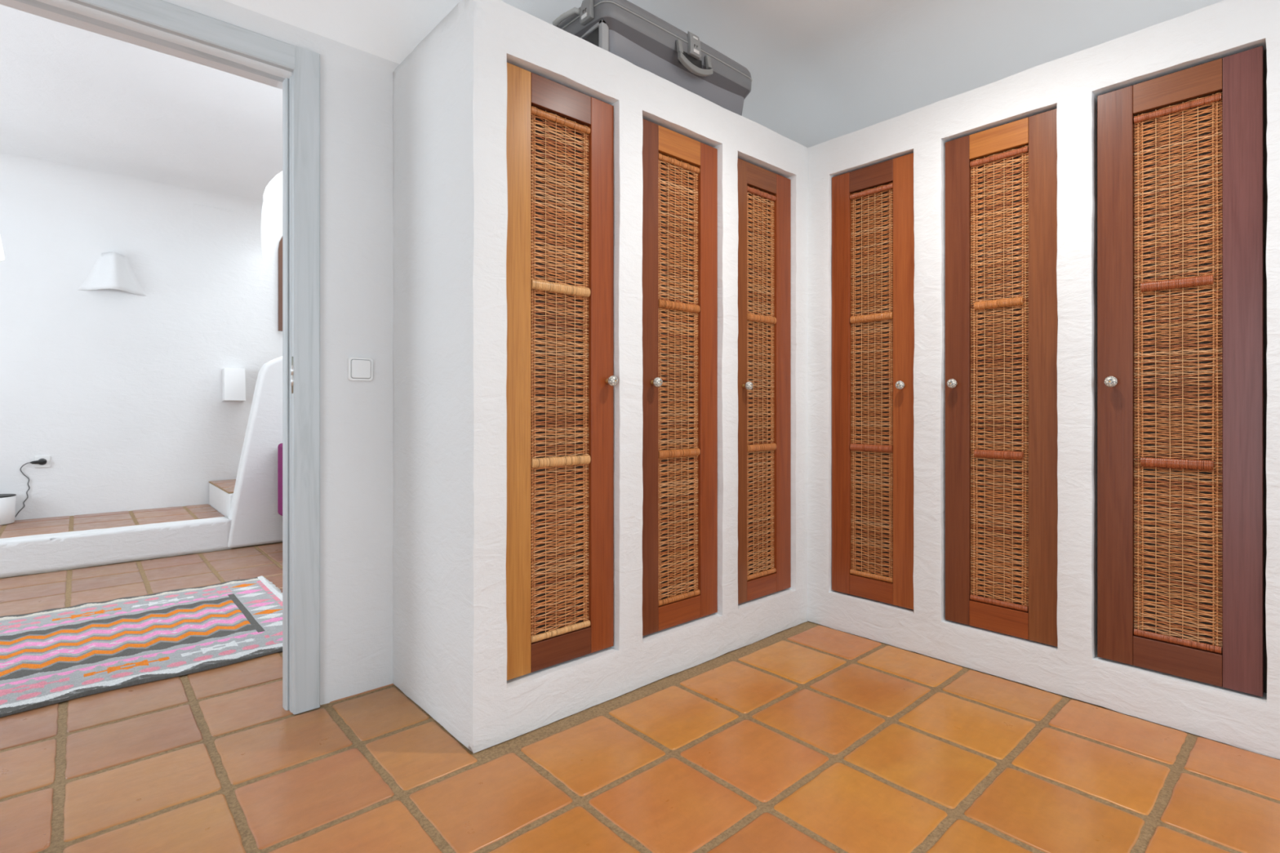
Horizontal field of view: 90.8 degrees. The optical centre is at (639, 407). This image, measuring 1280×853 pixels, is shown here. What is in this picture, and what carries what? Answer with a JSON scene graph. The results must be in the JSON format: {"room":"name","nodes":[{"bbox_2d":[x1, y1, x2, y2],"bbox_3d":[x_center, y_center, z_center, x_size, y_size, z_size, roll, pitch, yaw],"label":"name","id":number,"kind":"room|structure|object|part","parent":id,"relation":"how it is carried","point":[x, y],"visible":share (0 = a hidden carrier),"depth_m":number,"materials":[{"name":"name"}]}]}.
{"room":"traditional dwelling","nodes":[
{"label":"traditional dwelling","id":0,"kind":"room"},
{"bbox_2d":[0,156,282,520],"bbox_3d":[-3.903,-1.199,5.026,5.473,4.402,0.123,0,0,-42],"label":"wall","id":1,"kind":"structure","parent":0,"point":[122,390],"depth_m":4.89,"materials":[{"name":"white paint"}]},
{"bbox_2d":[0,235,4,261],"bbox_3d":[-3.950,-1.288,3.713,0.300,0.785,0.300,0,0,-42],"label":"pendant lamp","id":2,"kind":"object","parent":1,"relation":"attached to","point":[2,253],"visible":1,"depth_m":3.78,"materials":[{"name":"white"}]},
{"bbox_2d":[14,459,46,517],"bbox_3d":[-4.358,0.586,4.503,0.175,0.418,0.044,0,0,-42],"label":"power cord","id":3,"kind":"object","parent":1,"relation":"attached to","point":[41,461],"visible":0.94,"depth_m":4.51,"materials":[{"name":"black plastic"}]},
{"bbox_3d":[-4.394,0.594,4.480,0.092,0.402,0.030,0,0,-42],"label":"cord","id":4,"kind":"part","parent":3,"relation":"part of","materials":[{"name":"grey plastic"}]},
{"bbox_2d":[34,455,50,467],"bbox_3d":[-4.326,0.395,4.565,0.084,0.084,0.013,0,0,-42],"label":"wall socket","id":5,"kind":"object","parent":1,"relation":"attached to","point":[47,458],"visible":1,"depth_m":4.57,"materials":[{"name":"white plastic"}]},
{"bbox_2d":[75,252,148,296],"bbox_3d":[-3.983,-1.022,4.774,0.430,0.297,0.150,0,0,-42],"label":"wall sconce","id":6,"kind":"object","parent":1,"relation":"attached to","point":[111,270],"visible":1,"depth_m":4.76,"materials":[{"name":"white paint"}]},
{"bbox_2d":[222,368,245,401],"bbox_3d":[-3.414,-0.188,5.305,0.158,0.275,0.118,0,0,-42],"label":"sconce","id":7,"kind":"object","parent":1,"relation":"attached to","point":[233,380],"visible":1,"depth_m":5.27,"materials":[{"name":"white paint"}]},
{"bbox_2d":[278,236,282,331],"bbox_3d":[-2.985,-1.165,5.744,0.544,0.980,0.030,0,0,-42],"label":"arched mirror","id":8,"kind":"object","parent":1,"relation":"attached to","point":[280,246],"visible":0.08,"depth_m":5.56,"materials":[{"name":"brown wood"}]},
{"bbox_2d":[0,4,282,201],"bbox_3d":[-2.438,-1.750,3.385,5.470,0.140,3.487,0,0,-42],"label":"ceiling","id":9,"kind":"structure","parent":0,"point":[69,95],"depth_m":3.60,"materials":[{"name":"white paint"}]},
{"bbox_2d":[0,0,400,705],"bbox_3d":[-1.095,0.076,2.180,5.074,3.852,0.123,0,0,-42],"label":"wall","id":10,"kind":"structure","parent":0,"point":[357,85],"depth_m":2.19,"materials":[{"name":"white paint"}]},
{"bbox_2d":[14,0,319,714],"bbox_3d":[-1.491,-0.089,1.777,1.069,2.176,0.085,0,0,-42],"label":"door frame","id":11,"kind":"structure","parent":10,"relation":"in","point":[301,91],"depth_m":2.07,"materials":[{"name":"grey paint"}]},
{"bbox_2d":[347,356,373,381],"bbox_3d":[-0.976,-0.133,2.201,0.083,0.083,0.018,0,0,-42],"label":"light switch","id":12,"kind":"object","parent":10,"relation":"attached to","point":[359,369],"visible":1,"depth_m":2.19,"materials":[{"name":"white plastic"}]},
{"bbox_2d":[0,542,1279,852],"bbox_3d":[-1.237,1.060,2.039,5.770,0.121,8.190,0,0,-42],"label":"floor","id":13,"kind":"structure","parent":0,"point":[806,737],"depth_m":1.73,"materials":[{"name":"brown tile"}]},
{"bbox_2d":[0,504,231,578],"bbox_3d":[-4.387,0.898,3.805,3.106,0.208,1.056,0,0,-42],"label":"raised platform","id":14,"kind":"object","parent":13,"relation":"on","point":[55,544],"visible":0.98,"depth_m":4.13,"materials":[{"name":"white paint"}]},
{"bbox_2d":[0,493,16,525],"bbox_3d":[-4.422,0.704,4.317,0.219,0.194,0.219,0,0,-42],"label":"waste bin","id":15,"kind":"object","parent":14,"relation":"on","point":[7,501],"visible":1,"depth_m":4.31,"materials":[{"name":"white paint"}]},
{"bbox_3d":[-4.422,0.611,4.317,0.219,0.008,0.219,0,0,-42],"label":"lid","id":16,"kind":"part","parent":15,"relation":"part of","materials":[{"name":"black plastic"}]},
{"bbox_2d":[0,575,282,717],"bbox_3d":[-2.440,0.990,2.567,1.879,0.020,1.320,0,0,-42],"label":"rug","id":17,"kind":"object","parent":13,"relation":"on","point":[50,656],"visible":0.88,"depth_m":2.67,"materials":[{"name":"multicoloured fabric"}]},
{"bbox_2d":[208,355,282,548],"bbox_3d":[-2.376,-0.170,5.592,2.333,2.340,1.062,0,0,-42],"label":"staircase","id":18,"kind":"structure","parent":13,"relation":"on","point":[250,500],"depth_m":4.57,"materials":[{"name":"white paint"}]},
{"bbox_2d":[277,443,282,515],"bbox_3d":[-2.157,0.629,4.509,0.650,0.742,0.600,0,0,-42],"label":"armchair","id":19,"kind":"object","parent":13,"relation":"on","point":[280,446],"visible":0.04,"depth_m":4.46,"materials":[{"name":"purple fabric"}]},
{"bbox_2d":[392,0,808,754],"bbox_3d":[-0.047,-0.107,2.609,1.704,2.218,0.644,0,0,-42],"label":"wardrobe","id":20,"kind":"object","parent":13,"relation":"on","point":[600,406],"visible":1,"depth_m":2.15,"materials":[{"name":"white paint"}]},
{"bbox_3d":[-0.262,-0.105,2.067,0.234,1.695,0.009,0,0,-42],"label":"wicker panel","id":21,"kind":"part","parent":20,"relation":"part of","materials":[{"name":"brown wicker"}]},
{"bbox_3d":[-0.262,-0.109,2.067,0.432,1.886,0.028,0,0,-42],"label":"door","id":22,"kind":"part","parent":20,"relation":"part of","materials":[{"name":"brown wood"}]},
{"bbox_3d":[-0.098,-0.090,2.164,0.036,0.036,0.048,0,0,-42],"label":"knob","id":23,"kind":"part","parent":20,"relation":"part of","materials":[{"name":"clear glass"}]},
{"bbox_2d":[552,0,751,115],"bbox_3d":[0.010,-1.331,2.578,0.865,0.229,0.565,0,0,-42],"label":"suitcase","id":24,"kind":"object","parent":20,"relation":"on","point":[623,28],"visible":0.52,"depth_m":2.31,"materials":[{"name":"grey plastic"}]},
{"bbox_3d":[-0.265,-1.395,2.266,0.040,0.030,0.161,0,0,-42],"label":"handle","id":25,"kind":"part","parent":24,"relation":"part of","materials":[{"name":"grey plastic"}]},
{"bbox_3d":[-0.164,-1.278,2.217,0.030,0.102,0.137,0,0,-42],"label":"grip frame","id":26,"kind":"part","parent":24,"relation":"part of","materials":[{"name":"grey plastic"}]},
{"bbox_3d":[0.012,-1.416,2.597,0.834,0.060,0.535,0,0,-42],"label":"lid","id":27,"kind":"part","parent":24,"relation":"part of","materials":[{"name":"grey plastic"}]},
{"bbox_3d":[0.208,-1.316,2.395,0.179,0.101,0.028,0,0,-42],"label":"handle","id":28,"kind":"part","parent":24,"relation":"part of","materials":[{"name":"grey plastic"}]},
{"bbox_3d":[0.060,-0.091,2.305,0.036,0.036,0.048,0,0,-42],"label":"knob","id":29,"kind":"part","parent":20,"relation":"part of","materials":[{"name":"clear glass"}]},
{"bbox_3d":[0.146,-0.106,2.431,0.227,1.696,0.009,0,0,-42],"label":"wicker panel","id":30,"kind":"part","parent":20,"relation":"part of","materials":[{"name":"brown wicker"}]},
{"bbox_3d":[0.146,-0.108,2.431,0.429,1.884,0.028,0,0,-42],"label":"door","id":31,"kind":"part","parent":20,"relation":"part of","materials":[{"name":"brown wood"}]},
{"bbox_3d":[0.453,-0.090,2.656,0.036,0.036,0.048,0,0,-42],"label":"knob","id":32,"kind":"part","parent":20,"relation":"part of","materials":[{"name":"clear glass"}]},
{"bbox_3d":[0.527,-0.106,2.771,0.206,1.695,0.009,0,0,-42],"label":"wicker panel","id":33,"kind":"part","parent":20,"relation":"part of","materials":[{"name":"brown wicker"}]},
{"bbox_3d":[0.534,-0.109,2.778,0.404,1.878,0.028,0,0,-42],"label":"door","id":34,"kind":"part","parent":20,"relation":"part of","materials":[{"name":"brown wood"}]},
{"bbox_2d":[807,0,1279,759],"bbox_3d":[1.883,-0.107,2.147,0.632,2.219,3.862,0,0,-42],"label":"wardrobe","id":35,"kind":"object","parent":13,"relation":"on","point":[1043,318],"visible":0.98,"depth_m":2.17,"materials":[{"name":"white paint"}]},
{"bbox_3d":[1.009,-0.106,2.744,0.009,1.696,0.198,0,0,-42],"label":"wicker panel","id":36,"kind":"part","parent":35,"relation":"part of","materials":[{"name":"brown wicker"}]},
{"bbox_3d":[1.012,-0.107,2.741,0.028,1.882,0.383,0,0,-42],"label":"door","id":37,"kind":"part","parent":35,"relation":"part of","materials":[{"name":"brown wood"}]},
{"bbox_3d":[1.079,-0.091,2.610,0.048,0.036,0.036,0,0,-42],"label":"knob","id":38,"kind":"part","parent":35,"relation":"part of","materials":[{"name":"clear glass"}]},
{"bbox_3d":[1.218,-0.092,2.455,0.048,0.036,0.036,0,0,-42],"label":"knob","id":39,"kind":"part","parent":35,"relation":"part of","materials":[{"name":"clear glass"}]},
{"bbox_3d":[1.347,-0.106,2.365,0.009,1.695,0.200,0,0,-42],"label":"wicker panel","id":40,"kind":"part","parent":35,"relation":"part of","materials":[{"name":"brown wicker"}]},
{"bbox_3d":[1.347,-0.104,2.365,0.028,1.892,0.385,0,0,-42],"label":"door","id":41,"kind":"part","parent":35,"relation":"part of","materials":[{"name":"brown wood"}]},
{"bbox_3d":[1.554,-0.084,2.078,0.048,0.036,0.036,0,0,-42],"label":"knob","id":42,"kind":"part","parent":35,"relation":"part of","materials":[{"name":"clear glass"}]},
{"bbox_3d":[1.687,-0.105,1.984,0.009,1.695,0.213,0,0,-42],"label":"wicker panel","id":43,"kind":"part","parent":35,"relation":"part of","materials":[{"name":"brown wicker"}]},
{"bbox_3d":[1.685,-0.104,1.987,0.028,1.892,0.398,0,0,-42],"label":"door","id":44,"kind":"part","parent":35,"relation":"part of","materials":[{"name":"brown wood"}]},
{"bbox_3d":[1.745,-0.102,2.011,0.015,2.143,3.817,0,0,-42],"label":"interior panel","id":45,"kind":"part","parent":35,"relation":"part of","materials":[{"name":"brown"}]},
{"bbox_2d":[223,0,1221,146],"bbox_3d":[0.273,-1.550,0.723,5.170,0.600,4.115,0,0,-42],"label":"ceiling","id":46,"kind":"structure","parent":0,"point":[821,71],"depth_m":2.82,"materials":[{"name":"paint"}]}
]}

